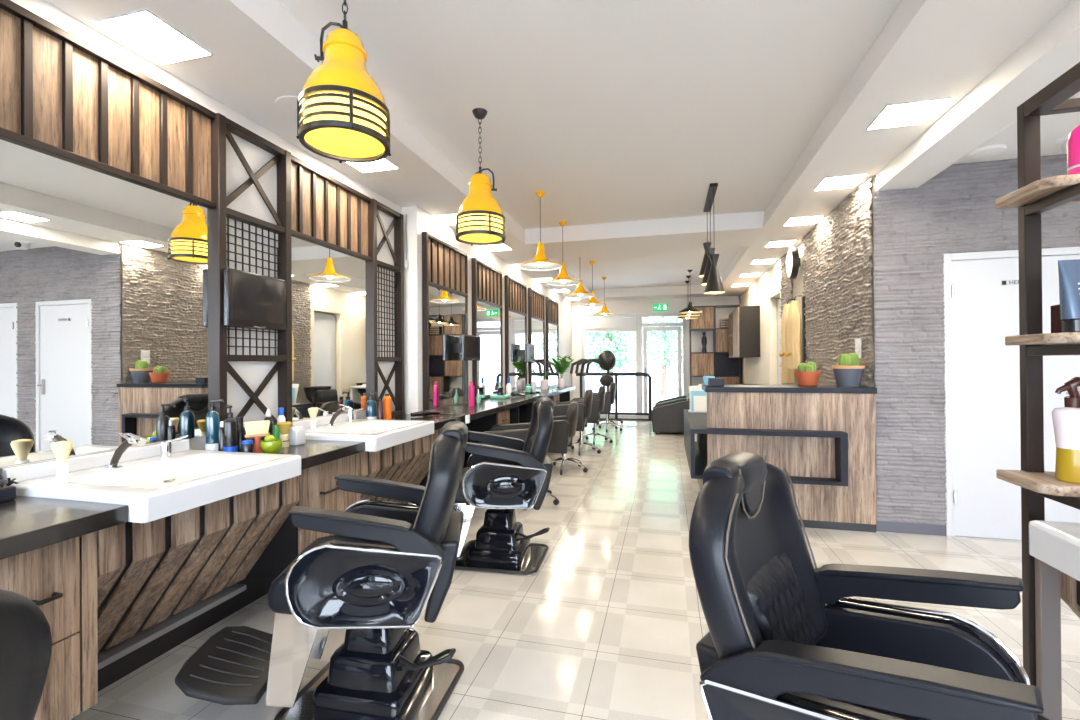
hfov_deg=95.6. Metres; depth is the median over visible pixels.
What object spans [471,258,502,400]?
wall mirror
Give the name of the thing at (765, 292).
wall
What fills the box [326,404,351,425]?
faucet
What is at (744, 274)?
recessed light
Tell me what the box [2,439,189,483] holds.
backsplash
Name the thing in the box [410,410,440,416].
hair clipper
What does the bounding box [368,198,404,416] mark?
lattice frame
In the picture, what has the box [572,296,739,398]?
wall
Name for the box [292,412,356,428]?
backsplash
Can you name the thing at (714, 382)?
box
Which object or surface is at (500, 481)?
barber chair
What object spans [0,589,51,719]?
barber chair
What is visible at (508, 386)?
spray bottle
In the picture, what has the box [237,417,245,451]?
bottle
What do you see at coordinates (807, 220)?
recessed light
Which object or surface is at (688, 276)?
dome pendant
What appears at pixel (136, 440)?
faucet
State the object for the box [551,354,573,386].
potted plant
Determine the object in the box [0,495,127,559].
countertop
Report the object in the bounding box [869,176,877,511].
stone wall
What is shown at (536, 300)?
wall mirror
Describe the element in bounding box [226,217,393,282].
trim
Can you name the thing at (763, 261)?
recessed light
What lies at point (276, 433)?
tube
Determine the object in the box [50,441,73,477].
brush
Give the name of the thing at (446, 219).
recessed light
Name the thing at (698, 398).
magazine
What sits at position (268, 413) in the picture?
bottle
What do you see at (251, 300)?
television
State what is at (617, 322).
window
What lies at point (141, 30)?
recessed light
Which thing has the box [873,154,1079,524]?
stone wall
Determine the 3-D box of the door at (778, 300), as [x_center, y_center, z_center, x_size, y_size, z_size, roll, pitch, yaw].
[3.553,0.191,7.126,0.040,2.215,0.700,0,0,15]
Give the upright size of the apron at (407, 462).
0.790 m
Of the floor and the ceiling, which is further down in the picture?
the floor
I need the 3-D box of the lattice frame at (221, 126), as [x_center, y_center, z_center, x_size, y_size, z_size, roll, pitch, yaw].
[-1.623,-0.403,2.779,0.070,1.750,0.505,0,0,15]
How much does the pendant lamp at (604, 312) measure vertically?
0.701 m
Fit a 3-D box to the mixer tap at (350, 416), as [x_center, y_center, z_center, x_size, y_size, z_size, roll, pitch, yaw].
[-1.300,0.388,3.469,0.123,0.098,0.042,0,0,-4]
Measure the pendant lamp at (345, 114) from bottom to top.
0.790 m
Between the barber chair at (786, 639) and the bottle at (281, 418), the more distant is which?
the bottle at (281, 418)
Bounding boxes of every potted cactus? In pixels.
[794,361,820,386]
[832,353,864,386]
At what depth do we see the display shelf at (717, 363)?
10.33 m
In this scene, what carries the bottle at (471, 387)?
on the countertop at (488, 406)
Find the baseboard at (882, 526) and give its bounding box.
[876,521,945,535]
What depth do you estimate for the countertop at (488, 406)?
5.40 m
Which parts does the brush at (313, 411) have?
handle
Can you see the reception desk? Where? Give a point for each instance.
(823, 436)
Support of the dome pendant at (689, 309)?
hanging from the ceiling
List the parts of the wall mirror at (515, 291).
wood panel, header frame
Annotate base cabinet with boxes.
[0,531,97,719]
[236,453,360,610]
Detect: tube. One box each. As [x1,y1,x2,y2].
[273,425,279,438]
[1058,259,1079,332]
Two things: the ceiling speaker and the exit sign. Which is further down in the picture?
the exit sign
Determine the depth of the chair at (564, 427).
5.66 m
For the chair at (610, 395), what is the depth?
9.07 m
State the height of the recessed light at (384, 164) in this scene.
0.006 m
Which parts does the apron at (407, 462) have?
sill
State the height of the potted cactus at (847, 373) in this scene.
0.272 m
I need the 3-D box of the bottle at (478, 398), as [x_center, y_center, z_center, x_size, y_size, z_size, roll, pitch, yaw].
[-0.675,0.394,5.355,0.060,0.152,0.059,0,0,15]
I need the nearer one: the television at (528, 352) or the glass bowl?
the glass bowl
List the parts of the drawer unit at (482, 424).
drawer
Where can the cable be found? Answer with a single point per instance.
(406, 260)
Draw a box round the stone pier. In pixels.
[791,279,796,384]
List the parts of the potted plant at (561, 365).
pot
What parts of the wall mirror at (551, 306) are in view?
wood panel, header frame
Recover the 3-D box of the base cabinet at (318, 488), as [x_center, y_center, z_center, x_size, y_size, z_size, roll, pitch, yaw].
[-1.351,0.923,2.773,0.488,0.796,0.506,0,0,15]
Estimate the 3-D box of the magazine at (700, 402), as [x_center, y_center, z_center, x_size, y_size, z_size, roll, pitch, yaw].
[1.690,0.459,5.152,0.140,0.160,0.051,0,0,15]
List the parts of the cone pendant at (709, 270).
lamp shade, lamp shade, cord, lamp shade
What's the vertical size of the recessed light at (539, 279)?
0.006 m
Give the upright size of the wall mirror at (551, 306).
1.630 m
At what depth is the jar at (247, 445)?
2.37 m
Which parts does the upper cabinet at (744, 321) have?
door, panel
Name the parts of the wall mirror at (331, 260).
wood panel, header frame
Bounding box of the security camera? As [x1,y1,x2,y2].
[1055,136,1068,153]
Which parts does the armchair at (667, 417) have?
arm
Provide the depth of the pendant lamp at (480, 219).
3.00 m
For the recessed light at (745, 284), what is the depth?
9.05 m
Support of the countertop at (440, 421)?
on the apron at (407, 462)
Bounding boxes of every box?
[0,475,17,501]
[703,376,714,384]
[708,378,723,386]
[720,318,728,327]
[1050,304,1061,332]
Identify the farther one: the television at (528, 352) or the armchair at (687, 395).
the armchair at (687, 395)
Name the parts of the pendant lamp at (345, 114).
lamp shade, chain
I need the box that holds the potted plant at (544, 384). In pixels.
[532,368,554,389]
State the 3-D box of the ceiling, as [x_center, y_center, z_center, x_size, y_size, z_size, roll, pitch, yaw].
[2.119,-1.525,3.638,7.300,0.250,14.500,0,0,15]
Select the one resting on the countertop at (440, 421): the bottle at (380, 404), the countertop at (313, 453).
the bottle at (380, 404)
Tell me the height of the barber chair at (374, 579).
1.060 m
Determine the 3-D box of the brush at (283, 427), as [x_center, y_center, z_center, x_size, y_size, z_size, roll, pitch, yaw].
[-1.378,0.402,2.642,0.076,0.132,0.076,0,0,15]
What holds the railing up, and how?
on the floor
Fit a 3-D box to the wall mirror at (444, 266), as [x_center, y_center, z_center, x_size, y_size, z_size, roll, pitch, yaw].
[-0.927,-0.349,4.914,0.060,1.630,0.977,0,0,15]
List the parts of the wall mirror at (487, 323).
wood panel, header frame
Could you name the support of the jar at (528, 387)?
on the round tray
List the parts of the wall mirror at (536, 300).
wood panel, header frame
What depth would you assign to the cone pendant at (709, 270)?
4.45 m
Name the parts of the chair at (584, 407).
arm panel, arm panel, post, backrest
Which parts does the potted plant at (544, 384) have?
pot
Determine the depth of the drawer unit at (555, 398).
7.79 m
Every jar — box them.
[241,440,252,452]
[525,384,530,391]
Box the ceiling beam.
[875,0,1079,190]
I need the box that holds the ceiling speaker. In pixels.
[275,96,298,116]
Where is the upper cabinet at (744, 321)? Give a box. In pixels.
[729,305,759,357]
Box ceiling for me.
[45,0,1079,301]
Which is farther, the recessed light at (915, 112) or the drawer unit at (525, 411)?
the drawer unit at (525, 411)
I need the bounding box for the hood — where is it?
[598,350,615,370]
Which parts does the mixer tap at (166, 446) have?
lever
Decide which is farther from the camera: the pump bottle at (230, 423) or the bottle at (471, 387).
the bottle at (471, 387)
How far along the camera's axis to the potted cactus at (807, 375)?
3.88 m
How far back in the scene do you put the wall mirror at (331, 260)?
3.39 m
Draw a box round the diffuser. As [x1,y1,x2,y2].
[732,284,748,286]
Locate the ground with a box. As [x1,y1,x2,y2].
[585,373,682,412]
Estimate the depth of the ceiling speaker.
2.63 m
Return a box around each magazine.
[691,391,705,410]
[694,396,706,411]
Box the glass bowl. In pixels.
[260,435,282,453]
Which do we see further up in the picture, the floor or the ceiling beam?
the ceiling beam
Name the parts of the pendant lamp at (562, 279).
lamp shade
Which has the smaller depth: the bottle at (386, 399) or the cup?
the bottle at (386, 399)
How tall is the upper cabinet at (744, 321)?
0.870 m
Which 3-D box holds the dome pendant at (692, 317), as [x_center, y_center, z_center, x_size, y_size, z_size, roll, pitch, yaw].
[2.913,-1.191,9.681,0.400,0.741,0.400,0,0,15]
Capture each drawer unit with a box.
[465,410,509,466]
[519,401,536,422]
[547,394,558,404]
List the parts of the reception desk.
panel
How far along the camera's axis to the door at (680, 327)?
11.03 m
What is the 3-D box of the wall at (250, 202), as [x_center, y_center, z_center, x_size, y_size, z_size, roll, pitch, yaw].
[-2.230,-0.131,0.966,0.200,2.900,7.150,0,0,15]
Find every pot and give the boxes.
[794,371,820,383]
[832,365,864,386]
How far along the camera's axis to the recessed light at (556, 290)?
9.59 m
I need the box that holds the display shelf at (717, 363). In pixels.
[689,305,740,385]
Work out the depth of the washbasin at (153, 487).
1.88 m
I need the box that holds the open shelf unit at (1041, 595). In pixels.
[995,62,1079,719]
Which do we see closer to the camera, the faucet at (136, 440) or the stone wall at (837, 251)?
the faucet at (136, 440)
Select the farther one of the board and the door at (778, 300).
the door at (778, 300)
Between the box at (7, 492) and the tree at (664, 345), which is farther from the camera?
the tree at (664, 345)
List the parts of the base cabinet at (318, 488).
door, drawer, drawer handle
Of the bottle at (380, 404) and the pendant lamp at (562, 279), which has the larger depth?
the pendant lamp at (562, 279)
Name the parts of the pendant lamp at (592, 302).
lamp shade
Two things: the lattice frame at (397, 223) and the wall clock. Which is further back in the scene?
the wall clock
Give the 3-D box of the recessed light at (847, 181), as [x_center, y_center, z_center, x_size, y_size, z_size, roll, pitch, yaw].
[2.364,-1.398,3.863,0.300,0.006,0.300,0,0,15]
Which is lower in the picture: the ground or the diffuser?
the ground
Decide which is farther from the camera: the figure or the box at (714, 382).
the figure
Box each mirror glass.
[0,138,213,468]
[291,235,369,421]
[429,285,466,409]
[477,300,501,399]
[509,311,525,391]
[532,318,543,387]
[549,324,557,384]
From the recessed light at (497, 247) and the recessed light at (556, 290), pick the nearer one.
the recessed light at (497, 247)
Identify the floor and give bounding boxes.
[70,418,1079,719]
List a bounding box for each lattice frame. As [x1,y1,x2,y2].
[211,113,291,443]
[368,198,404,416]
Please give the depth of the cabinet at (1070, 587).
1.38 m
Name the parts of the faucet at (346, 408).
spout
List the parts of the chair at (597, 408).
arm panel, arm panel, post, backrest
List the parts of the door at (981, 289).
sign plate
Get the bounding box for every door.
[638,312,686,418]
[777,299,780,384]
[943,247,1079,539]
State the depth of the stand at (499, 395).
5.99 m
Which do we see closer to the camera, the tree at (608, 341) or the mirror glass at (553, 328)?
the mirror glass at (553, 328)
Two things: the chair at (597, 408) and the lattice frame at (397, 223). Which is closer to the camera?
the lattice frame at (397, 223)
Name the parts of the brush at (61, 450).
handle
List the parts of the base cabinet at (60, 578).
drawer, drawer handle, door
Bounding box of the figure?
[701,332,706,351]
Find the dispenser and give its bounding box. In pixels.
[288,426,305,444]
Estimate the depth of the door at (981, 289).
3.54 m
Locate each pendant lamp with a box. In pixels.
[296,0,390,162]
[455,108,505,245]
[519,190,562,270]
[545,221,580,285]
[565,279,594,297]
[580,261,605,306]
[593,277,614,315]
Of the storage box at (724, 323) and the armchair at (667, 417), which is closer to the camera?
the armchair at (667, 417)
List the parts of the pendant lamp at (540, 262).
cord, lamp shade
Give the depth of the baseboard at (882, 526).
3.65 m
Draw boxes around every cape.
[779,299,794,382]
[785,295,801,368]
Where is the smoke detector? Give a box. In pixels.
[968,144,1006,159]
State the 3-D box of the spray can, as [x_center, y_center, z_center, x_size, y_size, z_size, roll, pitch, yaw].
[-1.555,0.384,2.399,0.034,0.168,0.034,0,0,15]
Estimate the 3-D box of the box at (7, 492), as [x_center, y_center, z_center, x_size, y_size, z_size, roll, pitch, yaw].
[-1.821,0.420,1.598,0.143,0.092,0.144,0,0,15]
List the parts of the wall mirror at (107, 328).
wood panel, header frame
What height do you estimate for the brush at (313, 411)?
0.132 m
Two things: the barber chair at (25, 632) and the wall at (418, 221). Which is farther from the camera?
the wall at (418, 221)
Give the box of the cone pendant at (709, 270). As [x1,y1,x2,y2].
[699,183,724,293]
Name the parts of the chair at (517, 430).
arm panel, arm panel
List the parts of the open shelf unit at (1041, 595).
shelf, shelf, shelf, panel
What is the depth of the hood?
10.16 m
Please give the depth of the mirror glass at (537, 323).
8.37 m
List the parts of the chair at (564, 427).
arm panel, arm panel, post, backrest, leg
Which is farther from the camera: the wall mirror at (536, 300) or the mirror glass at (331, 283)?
the wall mirror at (536, 300)
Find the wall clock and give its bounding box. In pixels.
[785,247,800,278]
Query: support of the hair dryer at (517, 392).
on the countertop at (488, 406)
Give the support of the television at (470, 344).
attached to the wall at (418, 221)
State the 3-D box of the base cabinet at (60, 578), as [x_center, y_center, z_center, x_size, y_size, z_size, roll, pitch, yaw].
[-1.830,0.918,0.930,0.487,0.796,1.486,0,0,15]
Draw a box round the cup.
[531,382,535,391]
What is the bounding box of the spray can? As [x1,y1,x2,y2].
[218,421,223,450]
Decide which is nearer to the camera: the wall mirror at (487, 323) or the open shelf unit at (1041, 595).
the open shelf unit at (1041, 595)
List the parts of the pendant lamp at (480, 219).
lamp shade, chain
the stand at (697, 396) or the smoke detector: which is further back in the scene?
the stand at (697, 396)
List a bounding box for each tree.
[585,317,653,391]
[633,316,682,394]
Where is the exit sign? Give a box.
[653,304,667,310]
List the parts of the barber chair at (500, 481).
seat, leg plate, armrest, plate, panel, chrome trim, armrest, pump lever, backrest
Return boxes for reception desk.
[684,384,876,531]
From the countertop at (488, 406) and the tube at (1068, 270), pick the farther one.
the countertop at (488, 406)
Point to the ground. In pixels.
(626, 385)
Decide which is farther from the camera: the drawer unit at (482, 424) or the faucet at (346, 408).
the drawer unit at (482, 424)
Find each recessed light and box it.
[89,8,213,65]
[345,158,398,172]
[432,213,456,224]
[481,244,511,250]
[535,278,552,281]
[553,289,568,291]
[731,283,750,286]
[740,273,761,276]
[751,259,776,263]
[765,240,796,247]
[783,215,823,225]
[813,173,868,190]
[866,97,950,129]
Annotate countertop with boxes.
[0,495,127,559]
[253,439,364,469]
[384,414,463,429]
[419,386,574,486]
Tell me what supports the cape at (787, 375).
hanging from the wall at (765, 292)
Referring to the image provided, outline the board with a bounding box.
[802,296,805,362]
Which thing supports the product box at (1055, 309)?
on the open shelf unit at (1041, 595)
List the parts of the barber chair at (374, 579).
leg plate, leg plate, seat, panel, chrome trim, armrest, plate, chrome trim, panel, armrest, pump lever, backrest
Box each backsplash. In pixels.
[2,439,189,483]
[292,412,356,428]
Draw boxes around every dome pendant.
[677,281,697,318]
[678,275,699,316]
[679,270,701,313]
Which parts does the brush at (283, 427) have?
handle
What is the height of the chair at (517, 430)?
0.899 m
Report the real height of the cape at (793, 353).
0.866 m
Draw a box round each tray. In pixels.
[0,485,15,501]
[490,394,509,398]
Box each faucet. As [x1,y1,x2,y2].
[103,433,145,468]
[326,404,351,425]
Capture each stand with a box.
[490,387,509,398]
[688,386,706,412]
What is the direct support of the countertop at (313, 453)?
on the base cabinet at (318, 488)
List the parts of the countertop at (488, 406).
support panel, plate, support panel, support panel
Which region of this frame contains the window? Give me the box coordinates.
[581,314,638,418]
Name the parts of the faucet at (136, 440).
spout, loop lever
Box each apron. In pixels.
[360,429,440,503]
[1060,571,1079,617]
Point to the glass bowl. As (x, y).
(269, 445)
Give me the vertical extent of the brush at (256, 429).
0.160 m
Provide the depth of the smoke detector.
3.33 m
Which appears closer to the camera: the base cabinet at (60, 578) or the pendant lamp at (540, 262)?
the base cabinet at (60, 578)
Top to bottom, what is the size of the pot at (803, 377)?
0.114 m
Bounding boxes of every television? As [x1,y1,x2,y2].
[223,268,284,330]
[460,334,480,360]
[522,343,534,361]
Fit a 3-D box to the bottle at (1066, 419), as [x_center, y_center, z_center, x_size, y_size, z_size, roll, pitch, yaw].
[1.464,0.189,1.337,0.082,0.285,0.094,0,0,-42]
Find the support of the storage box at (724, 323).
on the display shelf at (717, 363)
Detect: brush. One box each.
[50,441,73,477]
[244,420,269,452]
[276,422,291,446]
[308,407,317,428]
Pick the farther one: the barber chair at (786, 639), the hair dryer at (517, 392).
the hair dryer at (517, 392)
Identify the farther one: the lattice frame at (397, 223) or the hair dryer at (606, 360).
the hair dryer at (606, 360)
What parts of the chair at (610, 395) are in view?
arm panel, post, backrest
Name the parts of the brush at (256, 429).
handle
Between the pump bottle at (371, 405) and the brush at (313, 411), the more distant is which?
the pump bottle at (371, 405)
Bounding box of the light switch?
[855,339,861,357]
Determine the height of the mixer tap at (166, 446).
0.098 m
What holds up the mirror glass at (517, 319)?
attached to the wall mirror at (515, 291)
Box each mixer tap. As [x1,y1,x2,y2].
[160,435,187,457]
[347,408,364,421]
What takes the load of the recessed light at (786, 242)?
in the ceiling
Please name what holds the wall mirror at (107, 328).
attached to the wall at (250, 202)
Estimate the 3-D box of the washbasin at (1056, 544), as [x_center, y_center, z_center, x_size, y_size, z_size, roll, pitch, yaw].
[1.482,0.424,0.816,0.659,0.143,0.765,0,0,15]
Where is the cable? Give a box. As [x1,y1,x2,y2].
[404,214,407,268]
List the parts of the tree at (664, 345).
crown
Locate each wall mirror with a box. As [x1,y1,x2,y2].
[0,0,215,468]
[291,155,371,421]
[422,231,467,410]
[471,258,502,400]
[504,275,526,393]
[528,288,544,387]
[545,297,558,384]
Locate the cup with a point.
(533, 384)
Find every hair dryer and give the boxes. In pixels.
[511,390,524,396]
[570,350,622,424]
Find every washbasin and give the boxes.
[2,439,301,522]
[292,412,433,451]
[1029,520,1079,580]
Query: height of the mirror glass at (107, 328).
1.168 m
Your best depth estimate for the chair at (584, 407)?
6.85 m
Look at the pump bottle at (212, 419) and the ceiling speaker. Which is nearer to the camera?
the pump bottle at (212, 419)
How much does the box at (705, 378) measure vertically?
0.076 m
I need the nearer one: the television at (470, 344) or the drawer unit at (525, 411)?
the television at (470, 344)
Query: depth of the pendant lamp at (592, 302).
7.72 m
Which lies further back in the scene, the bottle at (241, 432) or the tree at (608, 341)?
the tree at (608, 341)
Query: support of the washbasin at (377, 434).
on the apron at (407, 462)
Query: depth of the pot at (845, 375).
3.80 m
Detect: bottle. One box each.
[205,399,223,450]
[223,405,237,451]
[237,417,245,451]
[263,409,272,439]
[277,407,285,434]
[366,392,376,418]
[377,397,383,419]
[383,394,391,418]
[469,381,473,405]
[475,389,480,402]
[506,377,511,396]
[1052,377,1079,483]
[1067,125,1079,174]
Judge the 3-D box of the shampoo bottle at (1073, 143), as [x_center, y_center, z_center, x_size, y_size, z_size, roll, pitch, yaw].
[1.482,-0.566,1.332,0.069,0.150,0.069,0,0,15]
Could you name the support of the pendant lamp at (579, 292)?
hanging from the ceiling
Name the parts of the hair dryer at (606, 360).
heater arm, heater arm, heater arm, heater arm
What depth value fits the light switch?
3.94 m
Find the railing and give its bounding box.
[576,372,651,420]
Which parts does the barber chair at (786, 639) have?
backrest, chrome trim, panel, armrest, armrest, panel, chrome trim, seat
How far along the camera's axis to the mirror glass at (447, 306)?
4.89 m
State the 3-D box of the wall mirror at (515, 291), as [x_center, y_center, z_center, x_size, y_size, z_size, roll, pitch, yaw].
[-0.340,-0.344,7.179,0.060,1.630,0.977,0,0,15]
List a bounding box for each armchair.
[652,396,689,433]
[655,393,688,404]
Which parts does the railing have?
post, post, floor rail, rail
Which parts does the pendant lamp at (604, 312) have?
lamp shade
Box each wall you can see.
[0,0,401,484]
[402,206,571,503]
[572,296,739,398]
[740,242,803,384]
[779,176,874,386]
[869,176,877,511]
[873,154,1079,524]
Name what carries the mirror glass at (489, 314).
attached to the wall mirror at (487, 323)
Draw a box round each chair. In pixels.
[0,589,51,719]
[175,421,467,719]
[453,397,553,575]
[479,423,558,509]
[529,402,587,474]
[553,389,600,455]
[569,386,612,444]
[592,382,622,431]
[689,452,1050,719]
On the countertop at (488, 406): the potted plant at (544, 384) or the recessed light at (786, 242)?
the potted plant at (544, 384)
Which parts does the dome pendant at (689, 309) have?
lamp shade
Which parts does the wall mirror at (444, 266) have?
wood panel, header frame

